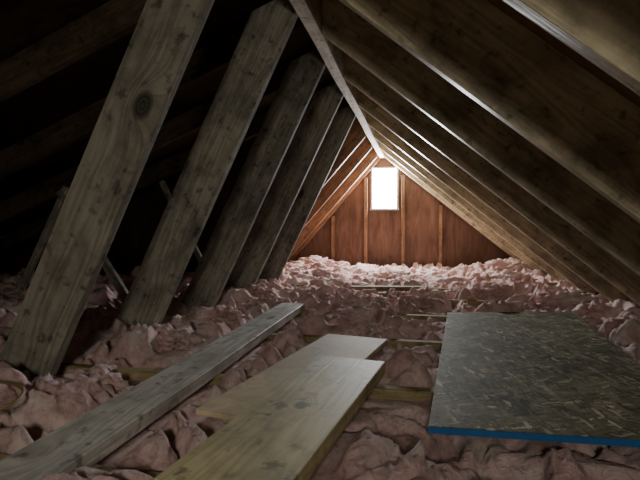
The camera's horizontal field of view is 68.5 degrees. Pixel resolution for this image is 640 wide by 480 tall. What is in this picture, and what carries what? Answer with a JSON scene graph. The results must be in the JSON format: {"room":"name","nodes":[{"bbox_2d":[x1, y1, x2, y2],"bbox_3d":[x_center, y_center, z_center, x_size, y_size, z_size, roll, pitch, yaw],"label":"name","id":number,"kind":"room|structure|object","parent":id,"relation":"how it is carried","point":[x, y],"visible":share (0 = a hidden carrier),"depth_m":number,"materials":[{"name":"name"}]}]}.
{"room":"attic","nodes":[
{"label":"attic","id":0,"kind":"room"},
{"bbox_2d":[0,237,39,273],"bbox_3d":[-3.284,0.345,2.164,0.020,0.620,5.050,0,1,12],"label":"wall","id":1,"kind":"structure","parent":0,"point":[18,256],"depth_m":4.36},
{"bbox_2d":[0,0,332,237],"bbox_3d":[-1.733,-0.596,1.811,3.250,1.284,5.050,0,1,12],"label":"roof sheathing","id":2,"kind":"structure","parent":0,"point":[23,23],"depth_m":2.36,"materials":[{"name":"brown wood"}]},
{"bbox_2d":[0,0,146,102],"bbox_3d":[-1.630,-0.534,2.021,3.065,1.333,0.038,0,1,12],"label":"rafter","id":3,"kind":"object","parent":2,"relation":"attached to","point":[113,20],"visible":1,"depth_m":1.86,"materials":[{"name":"brown wood"}]},
{"bbox_2d":[0,16,304,178],"bbox_3d":[-1.506,-0.549,2.607,3.065,1.333,0.038,0,1,12],"label":"rafter","id":4,"kind":"object","parent":2,"relation":"attached to","point":[215,56],"visible":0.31,"depth_m":2.54,"materials":[{"name":"brown wood"}]},
{"bbox_2d":[0,61,327,222],"bbox_3d":[-1.381,-0.564,3.194,3.065,1.333,0.038,0,1,12],"label":"rafter","id":5,"kind":"object","parent":2,"relation":"attached to","point":[192,120],"visible":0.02,"depth_m":3.12,"materials":[{"name":"brown wood"}]},
{"bbox_2d":[3,79,335,248],"bbox_3d":[-1.256,-0.579,3.781,3.065,1.333,0.038,0,1,12],"label":"rafter","id":6,"kind":"object","parent":2,"relation":"attached to","point":[173,163],"visible":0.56,"depth_m":3.78,"materials":[{"name":"brown wood"}]},
{"bbox_2d":[37,97,349,275],"bbox_3d":[-1.208,-0.347,4.288,3.250,1.875,0.020,0,1,12],"label":"wall","id":7,"kind":"structure","parent":0,"point":[145,209],"depth_m":4.36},
{"bbox_2d":[294,154,511,267],"bbox_3d":[1.071,-0.383,5.704,3.920,1.875,0.020,0,1,12],"label":"wall","id":8,"kind":"structure","parent":0,"point":[463,245],"depth_m":5.71,"materials":[{"name":"brown wood"}]},
{"bbox_2d":[290,155,379,259],"bbox_3d":[0.048,-0.264,5.884,1.384,1.568,0.040,0,1,12],"label":"trim","id":9,"kind":"structure","parent":8,"relation":"attached to","point":[377,159],"depth_m":5.83,"materials":[{"name":"brown wood"}]},
{"bbox_2d":[371,169,372,208],"bbox_3d":[0.639,-0.627,5.780,0.022,0.500,0.050,0,1,12],"label":"frame","id":10,"kind":"object","parent":8,"relation":"attached to","point":[371,169],"visible":0.94,"depth_m":5.75,"materials":[{"name":"white paint"}]},
{"bbox_2d":[370,208,398,209],"bbox_3d":[0.790,-0.377,5.754,0.350,0.022,0.050,0,1,12],"label":"sill","id":11,"kind":"structure","parent":8,"relation":"attached to","point":[370,208],"depth_m":5.73,"materials":[{"name":"white paint"}]},
{"bbox_2d":[373,169,396,207],"bbox_3d":[0.788,-0.626,5.738,0.310,0.500,0.001,0,1,12],"label":"pane","id":12,"kind":"object","parent":11,"relation":"attached to","point":[384,180],"visible":1,"depth_m":5.74,"materials":[{"name":"white glass"}]},
{"bbox_2d":[372,167,396,168],"bbox_3d":[0.790,-0.877,5.741,0.310,0.022,0.050,0,1,12],"label":"window frame","id":13,"kind":"structure","parent":8,"relation":"in","point":[373,167],"depth_m":5.72,"materials":[{"name":"white paint"}]},
{"bbox_2d":[396,168,397,207],"bbox_3d":[0.942,-0.626,5.715,0.022,0.500,0.050,0,1,12],"label":"frame","id":14,"kind":"object","parent":8,"relation":"attached to","point":[397,168],"visible":0.81,"depth_m":5.69,"materials":[{"name":"white paint"}]},
{"bbox_2d":[385,158,511,257],"bbox_3d":[1.736,-0.270,5.525,1.946,1.598,0.040,0,1,12],"label":"trim","id":15,"kind":"structure","parent":8,"relation":"attached to","point":[385,158],"depth_m":5.55,"materials":[{"name":"brown wood"}]},
{"bbox_2d":[488,0,639,106],"bbox_3d":[1.222,-0.254,2.137,2.400,1.984,6.900,0,1,12],"label":"ceiling","id":16,"kind":"structure","parent":0,"point":[605,77],"depth_m":1.29,"materials":[{"name":"brown wood"}]},
{"bbox_2d":[384,152,519,258],"bbox_3d":[1.847,-0.379,5.381,2.222,1.822,0.038,0,1,12],"label":"rafter","id":17,"kind":"object","parent":16,"relation":"attached to","point":[386,156],"visible":0.24,"depth_m":5.43,"materials":[{"name":"brown wood"}]},
{"bbox_2d":[380,142,544,272],"bbox_3d":[1.723,-0.364,4.800,2.222,1.822,0.038,0,1,12],"label":"rafter","id":18,"kind":"object","parent":16,"relation":"attached to","point":[385,149],"visible":0.24,"depth_m":4.84,"materials":[{"name":"brown wood"}]},
{"bbox_2d":[374,129,563,280],"bbox_3d":[1.597,-0.348,4.207,2.222,1.822,0.038,0,1,12],"label":"rafter","id":19,"kind":"object","parent":16,"relation":"attached to","point":[378,136],"visible":0.24,"depth_m":4.24,"materials":[{"name":"brown wood"}]},
{"bbox_2d":[322,0,639,275],"bbox_3d":[1.099,-0.289,1.864,2.222,1.822,0.038,0,1,12],"label":"rafter","id":20,"kind":"object","parent":16,"relation":"attached to","point":[615,231],"visible":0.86,"depth_m":1.93,"materials":[{"name":"brown wood"}]},
{"bbox_2d":[367,113,597,291],"bbox_3d":[1.475,-0.334,3.631,2.222,1.822,0.038,0,1,12],"label":"rafter","id":21,"kind":"object","parent":16,"relation":"attached to","point":[375,124],"visible":0.32,"depth_m":3.66,"materials":[{"name":"brown wood"}]},
{"bbox_2d":[339,0,639,222],"bbox_3d":[0.973,-0.274,1.270,2.222,1.822,0.038,0,1,12],"label":"rafter","id":22,"kind":"object","parent":16,"relation":"attached to","point":[591,129],"visible":1,"depth_m":1.33,"materials":[{"name":"brown wood"}]},
{"bbox_2d":[344,52,639,305],"bbox_3d":[1.226,-0.304,2.460,2.222,1.822,0.038,0,1,12],"label":"rafter","id":23,"kind":"object","parent":16,"relation":"attached to","point":[582,247],"visible":0.44,"depth_m":2.50,"materials":[{"name":"brown wood"}]},
{"bbox_2d":[358,89,630,304],"bbox_3d":[1.350,-0.319,3.045,2.222,1.822,0.038,0,1,12],"label":"rafter","id":24,"kind":"object","parent":16,"relation":"attached to","point":[420,145],"visible":0.44,"depth_m":3.07,"materials":[{"name":"brown wood"}]},
{"bbox_2d":[502,0,639,95],"bbox_3d":[0.849,-0.259,0.685,2.222,1.822,0.038,0,1,12],"label":"rafter","id":25,"kind":"object","parent":16,"relation":"attached to","point":[606,33],"visible":1,"depth_m":0.75,"materials":[{"name":"brown wood"}]},
{"bbox_3d":[-0.343,0.647,2.493,5.900,0.020,6.900,0,1,12],"label":"floor","id":26,"kind":"structure","parent":0,"visible":0},
{"bbox_2d":[0,0,214,378],"bbox_3d":[-0.688,-0.190,1.471,0.989,1.664,0.038,0,1,12],"label":"strut","id":27,"kind":"object","parent":26,"relation":"on","point":[166,34],"visible":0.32,"depth_m":1.45,"materials":[{"name":"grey wood"}]},
{"bbox_2d":[92,465,161,479],"bbox_3d":[-0.908,0.554,1.035,5.000,0.200,0.038,0,1,12],"label":"joist","id":28,"kind":"object","parent":26,"relation":"on","point":[149,475],"depth_m":0.92,"materials":[{"name":"brown wood"}]},
{"bbox_2d":[113,0,297,327],"bbox_3d":[-0.563,-0.204,2.058,0.989,1.664,0.038,0,1,12],"label":"strut","id":29,"kind":"object","parent":26,"relation":"on","point":[265,35],"visible":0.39,"depth_m":2.02,"materials":[{"name":"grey wood"}]},
{"bbox_2d":[57,363,434,400],"bbox_3d":[-0.781,0.539,1.632,5.000,0.200,0.038,0,1,12],"label":"joist","id":30,"kind":"object","parent":26,"relation":"on","point":[142,374],"visible":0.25,"depth_m":1.50,"materials":[{"name":"brown wood"}]},
{"bbox_2d":[181,49,325,308],"bbox_3d":[-0.438,-0.219,2.644,0.989,1.664,0.038,0,1,12],"label":"strut","id":31,"kind":"object","parent":26,"relation":"on","point":[302,76],"visible":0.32,"depth_m":2.61,"materials":[{"name":"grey wood"}]},
{"bbox_2d":[222,83,343,292],"bbox_3d":[-0.314,-0.234,3.231,0.989,1.664,0.038,0,1,12],"label":"strut","id":32,"kind":"object","parent":26,"relation":"on","point":[324,104],"visible":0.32,"depth_m":3.19,"materials":[{"name":"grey wood"}]},
{"bbox_2d":[257,106,355,281],"bbox_3d":[-0.189,-0.249,3.818,0.989,1.664,0.038,0,1,12],"label":"strut","id":33,"kind":"object","parent":26,"relation":"on","point":[338,130],"visible":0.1,"depth_m":3.77,"materials":[{"name":"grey wood"}]},
{"bbox_2d":[0,256,639,479],"bbox_3d":[-0.404,0.370,3.150,5.139,0.269,5.512,0,1,12],"label":"insulation","id":34,"kind":"object","parent":26,"relation":"on","point":[386,439],"visible":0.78,"depth_m":1.76},
{"bbox_2d":[0,380,24,409],"bbox_3d":[-0.940,0.396,1.165,0.476,0.057,0.249,1,2,30],"label":"electrical cable","id":35,"kind":"object","parent":34,"relation":"on","point":[20,387],"visible":1,"depth_m":1.14,"materials":[{"name":"plastic"}]},
{"bbox_2d":[0,303,304,479],"bbox_3d":[-0.396,0.421,1.588,0.148,0.038,2.420,0,1,11],"label":"plank","id":36,"kind":"object","parent":34,"relation":"on","point":[79,444],"visible":0.99,"depth_m":1.15,"materials":[{"name":"wood"}]},
{"bbox_2d":[196,334,387,420],"bbox_3d":[-0.018,0.432,1.590,0.270,0.015,0.935,1,2,22],"label":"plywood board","id":37,"kind":"object","parent":34,"relation":"on","point":[227,406],"visible":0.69,"depth_m":1.53,"materials":[{"name":"beige wood"}]},
{"bbox_2d":[152,355,384,479],"bbox_3d":[-0.106,0.421,0.964,0.228,0.038,1.231,1,2,20],"label":"plank","id":38,"kind":"object","parent":37,"relation":"on","point":[286,434],"visible":1,"depth_m":1.00,"materials":[{"name":"brown wood"}]},
{"bbox_2d":[351,286,426,290],"bbox_3d":[0.512,0.359,3.500,0.559,0.030,0.070,0,1,2],"label":"joist","id":39,"kind":"object","parent":34,"relation":"on","point":[367,288],"visible":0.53,"depth_m":3.47,"materials":[{"name":"brown wood"}]},
{"bbox_2d":[428,312,639,447],"bbox_3d":[0.768,0.409,1.748,0.610,0.053,1.548,0,2,17],"label":"sheet","id":40,"kind":"object","parent":34,"relation":"on","point":[537,376],"visible":1,"depth_m":1.36,"materials":[{"name":"brown wood"}]},
{"bbox_2d":[331,216,334,260],"bbox_3d":[0.164,0.120,5.874,0.040,0.841,0.040,0,1,12],"label":"stud","id":41,"kind":"object","parent":26,"relation":"on","point":[332,217],"visible":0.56,"depth_m":5.85,"materials":[{"name":"brown wood"}]},
{"bbox_2d":[364,178,367,263],"bbox_3d":[0.565,-0.109,5.783,0.040,1.304,0.040,0,1,12],"label":"stud","id":42,"kind":"object","parent":26,"relation":"on","point":[365,179],"visible":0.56,"depth_m":5.76,"materials":[{"name":"brown wood"}]},
{"bbox_2d":[401,175,404,263],"bbox_3d":[1.005,-0.118,5.689,0.040,1.326,0.040,0,1,12],"label":"stud","id":43,"kind":"object","parent":26,"relation":"on","point":[403,176],"visible":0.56,"depth_m":5.67,"materials":[{"name":"brown wood"}]},
{"bbox_2d":[299,295,508,305],"bbox_3d":[-0.400,0.493,3.421,5.000,0.200,0.038,0,1,12],"label":"joist","id":44,"kind":"object","parent":26,"relation":"on","point":[450,301],"depth_m":3.11,"materials":[{"name":"brown wood"}]},
{"bbox_2d":[159,180,201,261],"bbox_3d":[-1.001,-0.031,3.587,0.483,0.856,0.030,0,1,12],"label":"brace","id":45,"kind":"object","parent":44,"relation":"attached to","point":[162,183],"visible":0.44,"depth_m":3.60,"materials":[{"name":"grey wood"}]},
{"bbox_2d":[439,205,441,266],"bbox_3d":[1.435,0.065,5.602,0.040,0.965,0.040,0,1,12],"label":"stud","id":46,"kind":"object","parent":26,"relation":"on","point":[440,206],"visible":0.56,"depth_m":5.58,"materials":[{"name":"brown wood"}]},
{"bbox_2d":[287,284,602,295],"bbox_3d":[-0.273,0.478,4.018,5.000,0.200,0.038,0,1,12],"label":"joist","id":47,"kind":"object","parent":26,"relation":"on","point":[586,293],"visible":0.04,"depth_m":3.73,"materials":[{"name":"brown wood"}]},
{"bbox_2d":[263,333,630,353],"bbox_3d":[-0.654,0.523,2.228,5.000,0.200,0.038,0,1,12],"label":"joist","id":48,"kind":"object","parent":26,"relation":"on","point":[399,344],"depth_m":2.00,"materials":[{"name":"brown wood"}]},
{"bbox_2d":[297,310,598,326],"bbox_3d":[-0.527,0.508,2.825,5.000,0.200,0.038,0,1,12],"label":"joist","id":49,"kind":"object","parent":26,"relation":"on","point":[424,317],"depth_m":2.57,"materials":[{"name":"brown wood"}]},
{"bbox_2d":[15,186,68,294],"bbox_3d":[-1.807,0.033,3.044,0.433,0.757,0.030,0,1,12],"label":"brace","id":50,"kind":"object","parent":49,"relation":"attached to","point":[50,223],"visible":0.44,"depth_m":3.03,"materials":[{"name":"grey wood"}]},
{"bbox_2d":[56,188,127,297],"bbox_3d":[-1.416,0.045,2.961,0.539,0.746,0.030,0,1,12],"label":"brace","id":51,"kind":"object","parent":49,"relation":"attached to","point":[107,266],"visible":0.34,"depth_m":2.93,"materials":[{"name":"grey wood"}]},
{"bbox_3d":[-0.243,-0.369,5.028,1.670,1.900,1.850,0,1,12],"label":"ceiling","id":52,"kind":"structure","parent":0,"visible":0},
{"bbox_2d":[238,117,365,256],"bbox_3d":[-0.360,-0.329,4.415,1.574,1.774,0.038,0,1,12],"label":"rafter","id":53,"kind":"object","parent":52,"relation":"attached to","point":[356,134],"visible":0.2,"depth_m":4.25,"materials":[{"name":"brown wood"}]},
{"bbox_2d":[288,145,376,259],"bbox_3d":[-0.111,-0.359,5.588,1.574,1.774,0.038,0,1,12],"label":"rafter","id":54,"kind":"object","parent":52,"relation":"attached to","point":[371,156],"visible":0.26,"depth_m":5.50,"materials":[{"name":"brown wood"}]},
{"bbox_2d":[289,0,384,157],"bbox_3d":[0.044,-1.061,2.367,0.067,0.300,6.860,0,1,12],"label":"ridge beam","id":55,"kind":"structure","parent":52,"relation":"attached to","point":[309,12],"depth_m":2.40,"materials":[{"name":"brown wood"}]},
{"bbox_2d":[303,135,371,227],"bbox_3d":[-0.236,-0.344,5.001,1.574,1.774,0.038,0,1,12],"label":"rafter","id":56,"kind":"object","parent":52,"relation":"attached to","point":[365,146],"visible":0.24,"depth_m":4.88,"materials":[{"name":"brown wood"}]}
]}

